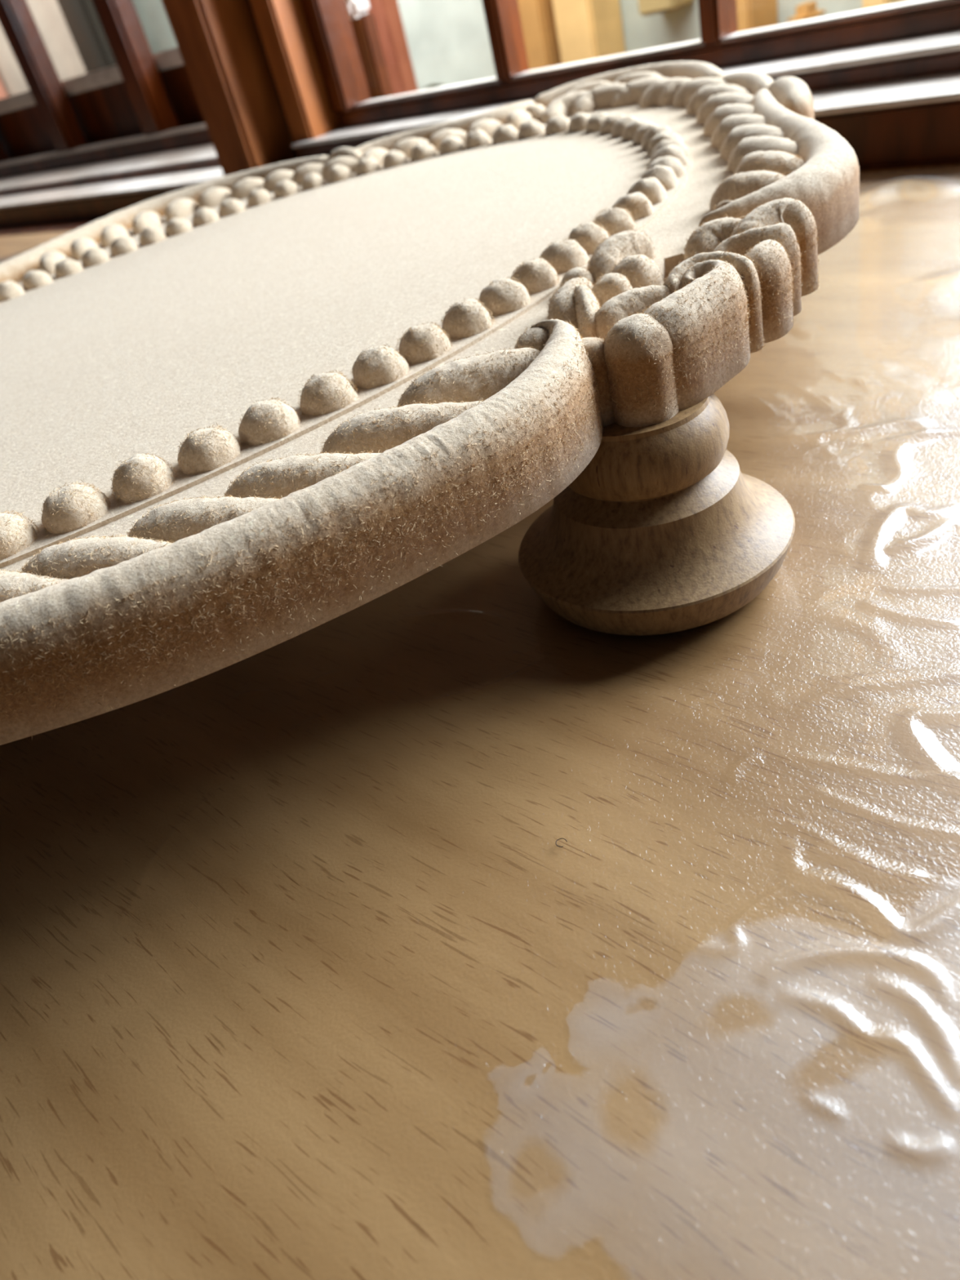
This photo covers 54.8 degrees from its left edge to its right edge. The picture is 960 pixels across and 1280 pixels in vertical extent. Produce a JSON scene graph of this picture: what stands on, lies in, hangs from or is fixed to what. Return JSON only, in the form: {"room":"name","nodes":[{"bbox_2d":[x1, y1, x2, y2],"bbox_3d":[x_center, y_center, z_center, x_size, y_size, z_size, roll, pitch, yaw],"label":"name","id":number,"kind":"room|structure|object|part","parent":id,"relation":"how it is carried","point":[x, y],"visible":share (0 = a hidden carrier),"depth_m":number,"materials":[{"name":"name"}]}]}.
{"room":"woodworking workshop","nodes":[
{"label":"woodworking workshop","id":0,"kind":"room"},
{"bbox_2d":[0,159,959,235],"bbox_3d":[0.120,-0.063,0.875,4.600,0.750,0.300,18,47,39],"label":"wall","id":1,"kind":"structure","parent":0,"point":[68,225],"depth_m":0.87,"materials":[{"name":"brown wood"}]},
{"bbox_2d":[0,0,393,226],"bbox_3d":[-1.086,-1.254,0.973,2.110,1.560,0.187,18,47,39],"label":"window","id":2,"kind":"structure","parent":1,"relation":"in","point":[102,143],"depth_m":0.95,"materials":[{"name":"brown wood"}]},
{"bbox_3d":[-0.883,-0.695,1.431,2.110,0.021,0.020,18,47,39],"label":"rail","id":3,"kind":"part","parent":2,"relation":"part of","materials":[{"name":"brown wood"}]},
{"bbox_3d":[-0.881,-0.767,1.406,1.384,0.015,1.613,-16,35,0],"label":"cross rail","id":4,"kind":"part","parent":2,"relation":"part of","materials":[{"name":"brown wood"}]},
{"bbox_3d":[-0.870,-0.738,1.430,1.380,0.065,1.611,-16,35,0],"label":"panel","id":5,"kind":"part","parent":2,"relation":"part of","materials":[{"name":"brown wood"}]},
{"bbox_2d":[161,0,298,176],"bbox_3d":[-0.322,-0.948,0.260,0.067,1.550,0.055,18,47,38],"label":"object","id":6,"kind":"structure","parent":1,"relation":"on","point":[220,43],"depth_m":0.65,"materials":[{"name":"orange wood"}]},
{"bbox_2d":[249,0,959,167],"bbox_3d":[0.452,-0.704,-0.389,2.040,1.560,0.102,18,47,39],"label":"window","id":7,"kind":"structure","parent":1,"relation":"in","point":[886,78],"depth_m":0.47,"materials":[{"name":"brown wood"}]},
{"bbox_3d":[-0.543,0.934,0.466,4.738,0.050,4.991,-16,35,0],"label":"floor","id":8,"kind":"structure","parent":0,"visible":0},
{"bbox_2d":[0,163,959,1279],"bbox_3d":[-0.331,0.209,0.681,2.900,0.750,0.778,18,47,39],"label":"table","id":9,"kind":"object","parent":8,"relation":"on","point":[305,972],"visible":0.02,"depth_m":0.13,"materials":[{"name":"brown wood"}]},
{"bbox_2d":[0,165,959,816],"bbox_3d":[-0.143,-0.132,0.418,1.197,0.003,0.916,-16,35,0],"label":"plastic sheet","id":10,"kind":"object","parent":9,"relation":"on","point":[922,175],"visible":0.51,"depth_m":0.32,"materials":[{"name":"clear plastic"}]},
{"bbox_2d":[0,61,859,745],"bbox_3d":[-0.063,-0.097,0.293,0.374,0.055,0.400,-16,35,0],"label":"tray","id":11,"kind":"object","parent":10,"relation":"on","point":[242,412],"visible":1,"depth_m":0.17,"materials":[{"name":"brown wood"}]},
{"bbox_3d":[-0.168,-0.098,0.304,0.136,0.017,0.389,-3,37,18],"label":"rim moulding","id":12,"kind":"part","parent":11,"relation":"part of","materials":[{"name":"beige wood"}]},
{"bbox_3d":[-0.061,-0.008,0.139,0.185,0.017,0.047,-22,36,-9],"label":"rim moulding","id":13,"kind":"part","parent":11,"relation":"part of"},
{"bbox_3d":[-0.066,-0.108,0.285,0.361,0.009,0.386,-16,35,0],"label":"board","id":14,"kind":"part","parent":11,"relation":"part of","materials":[{"name":"beige wood"}]},
{"bbox_3d":[-0.016,-0.222,0.414,0.088,0.017,0.019,-12,35,5],"label":"rim moulding","id":15,"kind":"part","parent":11,"relation":"part of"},
{"bbox_3d":[0.011,-0.052,0.168,0.011,0.009,0.011,-16,35,0],"label":"round knob","id":16,"kind":"part","parent":11,"relation":"part of","materials":[{"name":"beige stone"}]},
{"bbox_3d":[0.024,-0.228,0.403,0.012,0.010,0.012,-16,35,0],"label":"round knob","id":17,"kind":"part","parent":11,"relation":"part of","materials":[{"name":"beige wood"}]},
{"bbox_3d":[0.021,-0.074,0.196,0.008,0.008,0.008,-16,35,0],"label":"round knob","id":18,"kind":"part","parent":11,"relation":"part of","materials":[{"name":"beige wood"}]},
{"bbox_3d":[0.026,-0.068,0.184,0.009,0.009,0.009,-16,35,0],"label":"round knob","id":19,"kind":"part","parent":11,"relation":"part of","materials":[{"name":"beige wood"}]},
{"bbox_3d":[0.071,-0.230,0.390,0.041,0.018,0.108,-35,39,-25],"label":"rim moulding","id":20,"kind":"part","parent":11,"relation":"part of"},
{"bbox_3d":[0.031,-0.073,0.188,0.011,0.009,0.011,-16,35,0],"label":"round knob","id":21,"kind":"part","parent":11,"relation":"part of","materials":[{"name":"beige wood"}]},
{"bbox_3d":[0.075,-0.210,0.359,0.012,0.010,0.012,-16,35,0],"label":"round knob","id":22,"kind":"part","parent":11,"relation":"part of","materials":[{"name":"beige wood"}]},
{"bbox_3d":[0.095,-0.188,0.324,0.014,0.018,0.048,-16,35,0],"label":"rim moulding","id":23,"kind":"part","parent":11,"relation":"part of","materials":[{"name":"beige wood"}]},
{"bbox_3d":[0.084,-0.130,0.248,0.033,0.017,0.141,0,38,22],"label":"rim moulding","id":24,"kind":"part","parent":11,"relation":"part of","materials":[{"name":"beige wood"}]},
{"label":"outside","id":25,"kind":"structure","parent":0,"visible":0},
{"bbox_3d":[0.110,-0.241,1.918,5.310,0.060,5.970,-16,35,0],"label":"floor","id":26,"kind":"structure","parent":25,"visible":0},
{"bbox_2d":[0,0,86,96],"bbox_3d":[-1.424,-1.480,2.340,1.795,2.100,0.030,18,47,39],"label":"screen","id":27,"kind":"object","parent":26,"relation":"on","point":[47,15],"visible":0.02,"depth_m":1.93,"materials":[{"name":"paint"}]},
{"bbox_2d":[0,79,8,98],"bbox_3d":[-1.249,-1.399,2.159,0.320,2.100,0.025,18,47,39],"label":"door","id":28,"kind":"structure","parent":27,"relation":"attached to","point":[3,94],"depth_m":2.13,"materials":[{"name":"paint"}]},
{"bbox_2d":[56,0,116,73],"bbox_3d":[-0.756,-1.219,1.718,0.090,2.100,0.050,18,47,39],"label":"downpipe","id":29,"kind":"object","parent":27,"relation":"attached to","point":[82,20],"visible":0.02,"depth_m":1.74,"materials":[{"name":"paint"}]},
{"bbox_2d":[366,0,418,95],"bbox_3d":[-0.195,-0.762,1.375,0.292,0.920,0.030,18,47,39],"label":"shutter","id":30,"kind":"object","parent":26,"relation":"on","point":[387,15],"visible":0.02,"depth_m":1.23,"materials":[{"name":"brown wood"}]},
{"bbox_2d":[133,0,862,90],"bbox_3d":[-0.002,-1.211,1.411,7.000,2.100,0.100,18,47,39],"label":"wall","id":31,"kind":"structure","parent":26,"relation":"on","point":[448,42],"depth_m":1.56,"materials":[{"name":"paint"}]},
{"bbox_2d":[637,0,692,16],"bbox_3d":[0.244,-0.948,1.251,0.058,0.163,0.060,18,47,39],"label":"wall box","id":32,"kind":"object","parent":31,"relation":"attached to","point":[646,7],"visible":1,"depth_m":1.28,"materials":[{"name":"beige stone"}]},
{"bbox_2d":[786,0,826,22],"bbox_3d":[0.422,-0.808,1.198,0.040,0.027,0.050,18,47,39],"label":"column","id":33,"kind":"structure","parent":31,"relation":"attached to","point":[806,11],"depth_m":1.19,"materials":[{"name":"paint"}]},
{"bbox_2d":[517,0,561,71],"bbox_3d":[0.041,-1.128,1.280,0.065,2.100,0.080,18,47,39],"label":"column","id":34,"kind":"structure","parent":26,"relation":"on","point":[537,16],"depth_m":1.39,"materials":[{"name":"paint"}]},
{"bbox_2d":[551,0,625,64],"bbox_3d":[0.105,-1.107,1.226,0.066,2.100,0.080,18,47,39],"label":"column","id":35,"kind":"structure","parent":26,"relation":"on","point":[587,29],"depth_m":1.35,"materials":[{"name":"beige paint"}]},
{"bbox_2d":[735,0,777,32],"bbox_3d":[0.294,-1.046,1.068,0.045,2.100,0.080,18,47,39],"label":"column","id":36,"kind":"structure","parent":26,"relation":"on","point":[751,14],"depth_m":1.20,"materials":[{"name":"paint"}]},
{"bbox_2d":[862,0,911,8],"bbox_3d":[0.428,-1.003,0.956,0.031,2.100,0.080,18,47,38],"label":"column","id":37,"kind":"structure","parent":26,"relation":"on","point":[865,3],"depth_m":1.10,"materials":[{"name":"beige paint"}]}
]}

